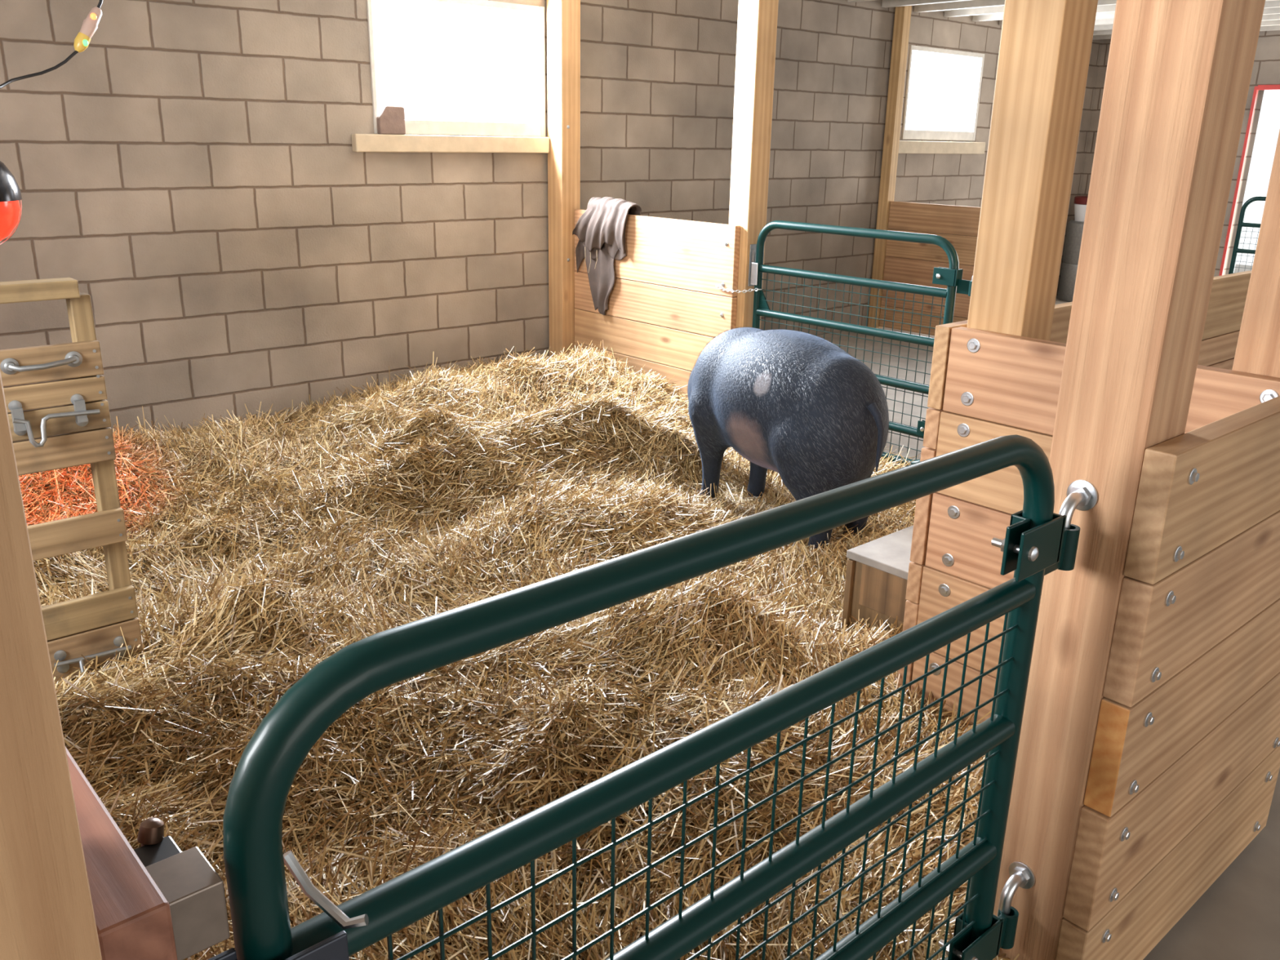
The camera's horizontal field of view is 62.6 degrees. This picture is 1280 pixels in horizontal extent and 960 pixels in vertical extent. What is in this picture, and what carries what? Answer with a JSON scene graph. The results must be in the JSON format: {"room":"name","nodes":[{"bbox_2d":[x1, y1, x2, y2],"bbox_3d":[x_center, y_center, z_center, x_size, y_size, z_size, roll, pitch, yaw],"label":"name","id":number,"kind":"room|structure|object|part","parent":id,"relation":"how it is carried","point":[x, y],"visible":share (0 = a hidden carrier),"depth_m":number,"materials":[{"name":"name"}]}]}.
{"room":"farm building","nodes":[
{"label":"farm building","id":0,"kind":"room"},
{"bbox_2d":[0,0,1102,435],"bbox_3d":[-0.161,-2.005,6.814,12.700,2.560,0.200,-14,24,-40],"label":"wall","id":1,"kind":"structure","parent":0,"point":[195,170],"depth_m":5.56,"materials":[{"name":"beige brick"}]},
{"bbox_2d":[351,0,549,153],"bbox_3d":[-1.031,-2.219,5.779,1.254,0.802,0.100,-14,24,-40],"label":"window","id":2,"kind":"structure","parent":1,"relation":"in","point":[464,138],"depth_m":5.88,"materials":[{"name":"white paint"}]},
{"bbox_2d":[376,106,405,134],"bbox_3d":[-1.319,-1.906,5.572,0.152,0.142,0.036,-14,24,-40],"label":"stone block","id":3,"kind":"object","parent":2,"relation":"on","point":[391,119],"visible":1,"depth_m":5.56,"materials":[{"name":"stone"}]},
{"bbox_3d":[-1.021,-1.875,5.872,1.254,0.090,0.050,-14,24,-40],"label":"sill","id":4,"kind":"part","parent":2,"relation":"part of","materials":[{"name":"beige paint"}]},
{"bbox_2d":[847,0,874,2],"bbox_3d":[4.847,-2.347,4.217,0.050,0.100,9.945,-14,24,-40],"label":"trim","id":5,"kind":"structure","parent":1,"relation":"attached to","point":[848,1],"depth_m":7.68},
{"bbox_2d":[881,0,970,8],"bbox_3d":[5.161,-2.429,4.485,0.050,0.100,9.945,-14,24,-40],"label":"ceiling beam","id":6,"kind":"structure","parent":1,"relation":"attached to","point":[886,3],"depth_m":7.82,"materials":[{"name":"white wood"}]},
{"bbox_2d":[898,44,985,154],"bbox_3d":[2.534,-3.159,8.802,1.300,0.820,0.110,-14,24,-40],"label":"window","id":7,"kind":"structure","parent":1,"relation":"in","point":[904,146],"depth_m":8.88,"materials":[{"name":"white paint"}]},
{"bbox_3d":[2.543,-2.810,8.896,1.300,0.100,0.060,-14,24,-40],"label":"sill","id":8,"kind":"part","parent":7,"relation":"part of","materials":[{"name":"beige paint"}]},
{"bbox_2d":[913,0,1004,13],"bbox_3d":[5.474,-2.510,4.752,0.050,0.100,9.945,-14,24,-40],"label":"ceiling beam","id":9,"kind":"structure","parent":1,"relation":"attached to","point":[972,3],"depth_m":7.98,"materials":[{"name":"white wood"}]},
{"bbox_2d":[943,0,1116,17],"bbox_3d":[5.788,-2.591,5.019,0.050,0.100,9.945,-14,24,-40],"label":"ceiling beam","id":10,"kind":"structure","parent":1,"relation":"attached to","point":[991,10],"depth_m":8.29,"materials":[{"name":"white wood"}]},
{"bbox_2d":[972,0,1276,22],"bbox_3d":[6.102,-2.672,5.286,0.050,0.100,9.945,-14,24,-40],"label":"ceiling beam","id":11,"kind":"structure","parent":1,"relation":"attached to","point":[1108,8],"depth_m":8.62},
{"bbox_2d":[999,0,1279,25],"bbox_3d":[6.416,-2.753,5.553,0.050,0.100,9.945,-14,24,-40],"label":"ceiling beam","id":12,"kind":"structure","parent":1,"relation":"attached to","point":[1268,4],"depth_m":8.36,"materials":[{"name":"white wood"}]},
{"bbox_2d":[1092,25,1279,39],"bbox_3d":[7.670,-3.077,6.622,0.050,0.100,9.945,-14,24,-40],"label":"trim","id":13,"kind":"structure","parent":1,"relation":"attached to","point":[1271,28],"depth_m":9.06,"materials":[{"name":"white wood"}]},
{"bbox_2d":[1093,19,1279,35],"bbox_3d":[7.357,-2.996,6.355,0.050,0.100,9.945,-14,24,-40],"label":"trim","id":14,"kind":"structure","parent":1,"relation":"attached to","point":[1264,23],"depth_m":8.69,"materials":[{"name":"white wood"}]},
{"bbox_2d":[1093,13,1279,31],"bbox_3d":[7.043,-2.915,6.088,0.050,0.100,9.945,-14,24,-40],"label":"trim","id":15,"kind":"structure","parent":1,"relation":"attached to","point":[1274,16],"depth_m":8.32,"materials":[{"name":"white wood"}]},
{"bbox_2d":[1094,7,1279,25],"bbox_3d":[6.729,-2.834,5.821,0.050,0.100,9.945,-14,24,-40],"label":"trim","id":16,"kind":"structure","parent":1,"relation":"attached to","point":[1275,10],"depth_m":8.75,"materials":[{"name":"white wood"}]},
{"bbox_2d":[817,264,1279,959],"bbox_3d":[5.291,0.559,3.628,19.000,0.120,13.200,-14,24,-40],"label":"floor","id":17,"kind":"structure","parent":0,"point":[1237,917],"depth_m":2.25,"materials":[{"name":"concrete"}]},
{"bbox_2d":[0,370,102,959],"bbox_3d":[-0.422,0.037,0.561,0.145,2.560,0.141,-14,24,-40],"label":"wooden post","id":18,"kind":"object","parent":17,"relation":"on","point":[46,911],"visible":1,"depth_m":0.59,"materials":[{"name":"brown wood"}]},
{"bbox_2d":[0,277,143,684],"bbox_3d":[-1.682,0.133,2.359,0.973,1.090,0.099,-14,24,-40],"label":"slatted panel","id":19,"kind":"object","parent":17,"relation":"on","point":[55,395],"visible":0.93,"depth_m":2.56,"materials":[{"name":"brown wood"}]},
{"bbox_3d":[-1.389,-0.271,2.452,0.173,0.038,0.030,-14,24,-40],"label":"pull handle","id":20,"kind":"part","parent":19,"relation":"part of","materials":[{"name":"metal"}]},
{"bbox_2d":[65,746,177,959],"bbox_3d":[-0.943,0.528,1.474,0.045,0.997,1.840,-14,24,-40],"label":"wall","id":21,"kind":"structure","parent":17,"relation":"on","point":[133,917],"depth_m":0.69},
{"bbox_2d":[133,817,230,959],"bbox_3d":[-0.334,0.289,0.754,0.039,0.064,0.095,-14,24,-40],"label":"gate latch","id":22,"kind":"object","parent":21,"relation":"attached to","point":[194,892],"visible":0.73,"depth_m":0.73,"materials":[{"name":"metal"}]},
{"bbox_3d":[-0.361,0.269,0.777,0.022,0.040,0.018,-14,24,-40],"label":"knob","id":23,"kind":"part","parent":22,"relation":"part of","materials":[{"name":"brown metal"}]},
{"bbox_2d":[18,339,1019,959],"bbox_3d":[-0.245,0.053,3.860,4.221,0.484,4.858,-14,24,-40],"label":"bedding","id":24,"kind":"object","parent":17,"relation":"on","point":[260,550],"visible":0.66,"depth_m":2.78,"materials":[{"name":"beige plant"}]},
{"bbox_2d":[686,326,889,551],"bbox_3d":[0.498,-0.222,4.211,0.519,0.806,1.302,-9,21,-29],"label":"pig","id":25,"kind":"object","parent":24,"relation":"on","point":[795,405],"visible":0.92,"depth_m":3.79},
{"bbox_2d":[546,0,580,358],"bbox_3d":[-0.454,-1.848,6.317,0.140,2.560,0.149,-14,24,-40],"label":"wooden post","id":26,"kind":"object","parent":17,"relation":"on","point":[563,16],"visible":0.84,"depth_m":6.25,"materials":[{"name":"brown wood"}]},
{"bbox_2d":[574,208,740,401],"bbox_3d":[0.048,-0.975,6.047,0.047,1.045,1.335,-14,24,-40],"label":"wall","id":27,"kind":"structure","parent":17,"relation":"on","point":[665,304],"depth_m":5.91,"materials":[{"name":"brown wood"}]},
{"bbox_2d":[572,196,641,315],"bbox_3d":[-0.209,-1.324,6.233,0.156,0.686,0.508,-14,24,-40],"label":"towel","id":28,"kind":"object","parent":27,"relation":"on","point":[600,231],"visible":0.95,"depth_m":6.17,"materials":[{"name":"grey fabric"}]},
{"bbox_2d":[715,285,761,293],"bbox_3d":[0.506,-0.996,5.501,0.267,0.032,0.050,11,21,29],"label":"chain","id":29,"kind":"object","parent":27,"relation":"attached to","point":[718,286],"visible":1,"depth_m":5.49,"materials":[{"name":"metal"}]},
{"bbox_2d":[728,0,778,328],"bbox_3d":[0.574,-1.531,5.412,0.140,2.560,0.168,-14,24,-40],"label":"wooden post","id":30,"kind":"object","parent":17,"relation":"on","point":[757,26],"visible":0.65,"depth_m":5.30,"materials":[{"name":"brown wood"}]},
{"bbox_2d":[841,525,913,635],"bbox_3d":[0.915,0.365,3.226,0.483,0.330,0.367,-14,24,-40],"label":"wooden box","id":31,"kind":"object","parent":17,"relation":"on","point":[877,573],"visible":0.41,"depth_m":3.13,"materials":[{"name":"brown wood"}]},
{"bbox_3d":[0.920,0.220,3.179,0.480,0.025,0.367,-14,24,-40],"label":"lid","id":32,"kind":"part","parent":31,"relation":"part of","materials":[{"name":"grey wood"}]},
{"bbox_3d":[0.763,0.347,3.042,0.009,0.133,0.305,-14,24,-40],"label":"panel","id":33,"kind":"part","parent":31,"relation":"part of","materials":[{"name":"brown wood"}]},
{"bbox_2d":[867,5,911,328],"bbox_3d":[1.999,-2.494,8.444,0.090,2.560,0.090,-14,24,-40],"label":"wooden post","id":34,"kind":"object","parent":17,"relation":"on","point":[902,14],"visible":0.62,"depth_m":8.35,"materials":[{"name":"brown wood"}]},
{"bbox_2d":[879,200,980,335],"bbox_3d":[2.455,-1.609,8.185,0.040,1.012,1.305,-14,24,-40],"label":"wall","id":35,"kind":"structure","parent":17,"relation":"on","point":[905,262],"depth_m":8.35,"materials":[{"name":"brown wood"}]},
{"bbox_2d":[966,0,1097,340],"bbox_3d":[0.870,-0.542,2.410,0.140,2.560,0.141,-14,24,-40],"label":"wooden post","id":36,"kind":"object","parent":17,"relation":"on","point":[1045,47],"visible":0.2,"depth_m":2.31,"materials":[{"name":"brown wood"}]},
{"bbox_2d":[1057,219,1084,302],"bbox_3d":[4.435,-2.185,10.511,0.410,0.780,0.410,-14,24,-40],"label":"barrel","id":37,"kind":"object","parent":17,"relation":"on","point":[1071,252],"visible":0.38,"depth_m":10.43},
{"bbox_2d":[1073,195,1088,222],"bbox_3d":[4.445,-2.667,10.353,0.344,0.235,0.344,-14,24,-40],"label":"tub","id":38,"kind":"object","parent":37,"relation":"on","point":[1080,202],"visible":0.36,"depth_m":10.29,"materials":[{"name":"white plastic"}]},
{"bbox_3d":[4.446,-2.746,10.327,0.344,0.070,0.344,-14,24,-40],"label":"tub lid","id":39,"kind":"part","parent":38,"relation":"part of","materials":[{"name":"red plastic"}]},
{"bbox_2d":[897,270,1251,698],"bbox_3d":[1.434,-0.050,3.264,1.972,1.053,0.038,-14,24,-40],"label":"wall","id":40,"kind":"structure","parent":17,"relation":"on","point":[1228,292],"depth_m":2.75,"materials":[{"name":"brown wood"}]},
{"bbox_2d":[910,326,1279,727],"bbox_3d":[0.974,0.232,2.373,0.049,1.053,0.747,-14,24,-40],"label":"wall","id":41,"kind":"structure","parent":17,"relation":"on","point":[997,384],"depth_m":2.46,"materials":[{"name":"brown wood"}]},
{"bbox_2d":[993,0,1265,959],"bbox_3d":[0.715,-0.257,1.529,0.198,2.560,0.141,-14,24,-40],"label":"wooden post","id":42,"kind":"object","parent":17,"relation":"on","point":[1178,76],"visible":0.91,"depth_m":1.52,"materials":[{"name":"brown wood"}]},
{"bbox_2d":[207,434,1080,959],"bbox_3d":[0.155,0.537,1.276,1.318,1.078,0.072,-14,24,-40],"label":"gate","id":43,"kind":"object","parent":42,"relation":"attached to","point":[1037,543],"visible":1,"depth_m":1.11,"materials":[{"name":"teal metal"}]},
{"bbox_3d":[-0.278,0.431,0.806,0.114,0.185,0.028,-14,24,-40],"label":"latch plate","id":44,"kind":"part","parent":43,"relation":"part of","materials":[{"name":"grey paint"}]},
{"bbox_3d":[0.138,0.265,1.168,1.113,0.040,0.040,-14,24,-40],"label":"rail","id":45,"kind":"part","parent":43,"relation":"part of","materials":[{"name":"teal metal"}]},
{"bbox_3d":[0.134,0.479,1.238,1.113,0.040,0.040,-14,24,-40],"label":"rail","id":46,"kind":"part","parent":43,"relation":"part of","materials":[{"name":"teal metal"}]},
{"bbox_3d":[0.130,0.688,1.307,1.113,0.040,0.040,-14,24,-40],"label":"rail","id":47,"kind":"part","parent":43,"relation":"part of","materials":[{"name":"teal metal"}]},
{"bbox_2d":[1054,395,1279,959],"bbox_3d":[1.078,0.373,1.950,0.926,1.053,0.055,-14,24,-40],"label":"wall","id":48,"kind":"structure","parent":17,"relation":"on","point":[1184,767],"depth_m":1.75,"materials":[{"name":"brown wood"}]},
{"bbox_2d":[1228,195,1266,274],"bbox_3d":[5.705,-1.827,8.939,0.066,1.078,1.277,-14,24,-40],"label":"gate","id":49,"kind":"object","parent":17,"relation":"on","point":[1242,224],"visible":0.42,"depth_m":9.27,"materials":[{"name":"teal metal"}]},
{"bbox_3d":[5.674,-1.903,8.954,0.040,0.040,1.113,-14,24,-40],"label":"rail","id":50,"kind":"part","parent":49,"relation":"part of","materials":[{"name":"teal metal"}]},
{"bbox_3d":[5.678,-2.117,8.884,0.040,0.040,1.113,-14,24,-40],"label":"rail","id":51,"kind":"part","parent":49,"relation":"part of","materials":[{"name":"teal metal"}]},
{"bbox_2d":[1231,129,1279,377],"bbox_3d":[1.261,-0.398,1.995,0.140,2.560,0.141,-14,24,-40],"label":"wooden post","id":52,"kind":"object","parent":17,"relation":"on","point":[1258,346],"visible":0.09,"depth_m":1.99,"materials":[{"name":"brown wood"}]},
{"bbox_3d":[1.526,-1.180,4.399,0.140,2.560,0.185,-14,24,-40],"label":"wooden post","id":53,"kind":"object","parent":17,"relation":"on","visible":0},
{"bbox_2d":[751,220,972,466],"bbox_3d":[1.019,-0.670,5.101,0.066,1.078,1.282,-14,24,-40],"label":"gate","id":54,"kind":"object","parent":53,"relation":"attached to","point":[951,277],"visible":0.52,"depth_m":4.96,"materials":[{"name":"teal metal"}]},
{"bbox_3d":[0.592,-1.066,5.440,0.008,0.112,0.042,-14,24,-40],"label":"latch plate","id":55,"kind":"part","parent":54,"relation":"part of","materials":[{"name":"metal"}]},
{"bbox_3d":[0.990,-0.745,5.114,0.040,0.040,1.113,-14,24,-40],"label":"rail","id":56,"kind":"part","parent":54,"relation":"part of","materials":[{"name":"teal metal"}]},
{"bbox_3d":[0.995,-0.959,5.044,0.040,0.040,1.113,-14,24,-40],"label":"rail","id":57,"kind":"part","parent":54,"relation":"part of","materials":[{"name":"teal metal"}]},
{"bbox_3d":[0.986,-0.536,5.182,0.040,0.040,1.113,-14,24,-40],"label":"rail","id":58,"kind":"part","parent":54,"relation":"part of","materials":[{"name":"teal metal"}]},
{"bbox_3d":[0.982,-0.336,5.248,0.040,0.040,1.113,-14,24,-40],"label":"rail","id":59,"kind":"part","parent":54,"relation":"part of","materials":[{"name":"teal metal"}]},
{"bbox_2d":[1080,30,1279,276],"bbox_3d":[7.897,-1.964,7.189,0.200,2.560,10.000,-14,24,-40],"label":"wall","id":60,"kind":"structure","parent":0,"point":[1266,66],"depth_m":9.66,"materials":[{"name":"grey concrete"}]},
{"bbox_2d":[1218,84,1279,275],"bbox_3d":[6.076,-2.327,9.036,0.030,2.030,1.845,-14,24,-40],"label":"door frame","id":61,"kind":"structure","parent":60,"relation":"in","point":[1260,86],"depth_m":9.57,"materials":[{"name":"red paint"}]},
{"bbox_3d":[3.188,-2.036,2.873,12.700,0.080,10.200,-14,24,-40],"label":"ceiling","id":62,"kind":"structure","parent":0,"visible":0},
{"bbox_2d":[0,0,102,244],"bbox_3d":[-2.035,-1.502,3.375,0.763,1.449,0.690,-14,24,-40],"label":"heat lamp","id":63,"kind":"object","parent":62,"relation":"hanging from","point":[10,190],"depth_m":3.31,"materials":[{"name":"red glass"}]},
{"bbox_3d":[-2.091,-0.848,3.274,0.281,0.246,0.281,-14,24,-40],"label":"red bulb","id":64,"kind":"part","parent":63,"relation":"part of","materials":[{"name":"red glass"}]},
{"bbox_3d":[-2.088,-0.970,3.234,0.299,0.210,0.299,-14,24,-40],"label":"lamp shade","id":65,"kind":"part","parent":63,"relation":"part of","materials":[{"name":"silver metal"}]},
{"bbox_3d":[-2.058,-1.697,3.386,0.170,1.085,0.736,6,19,14],"label":"extension cord","id":66,"kind":"part","parent":63,"relation":"part of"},
{"bbox_2d":[73,31,90,53],"bbox_3d":[-1.968,-1.544,3.714,0.058,0.068,0.045,-14,24,-40],"label":"socket","id":67,"kind":"object","parent":63,"relation":"attached to","point":[82,42],"depth_m":3.70,"materials":[{"name":"yellow plastic"}]}
]}

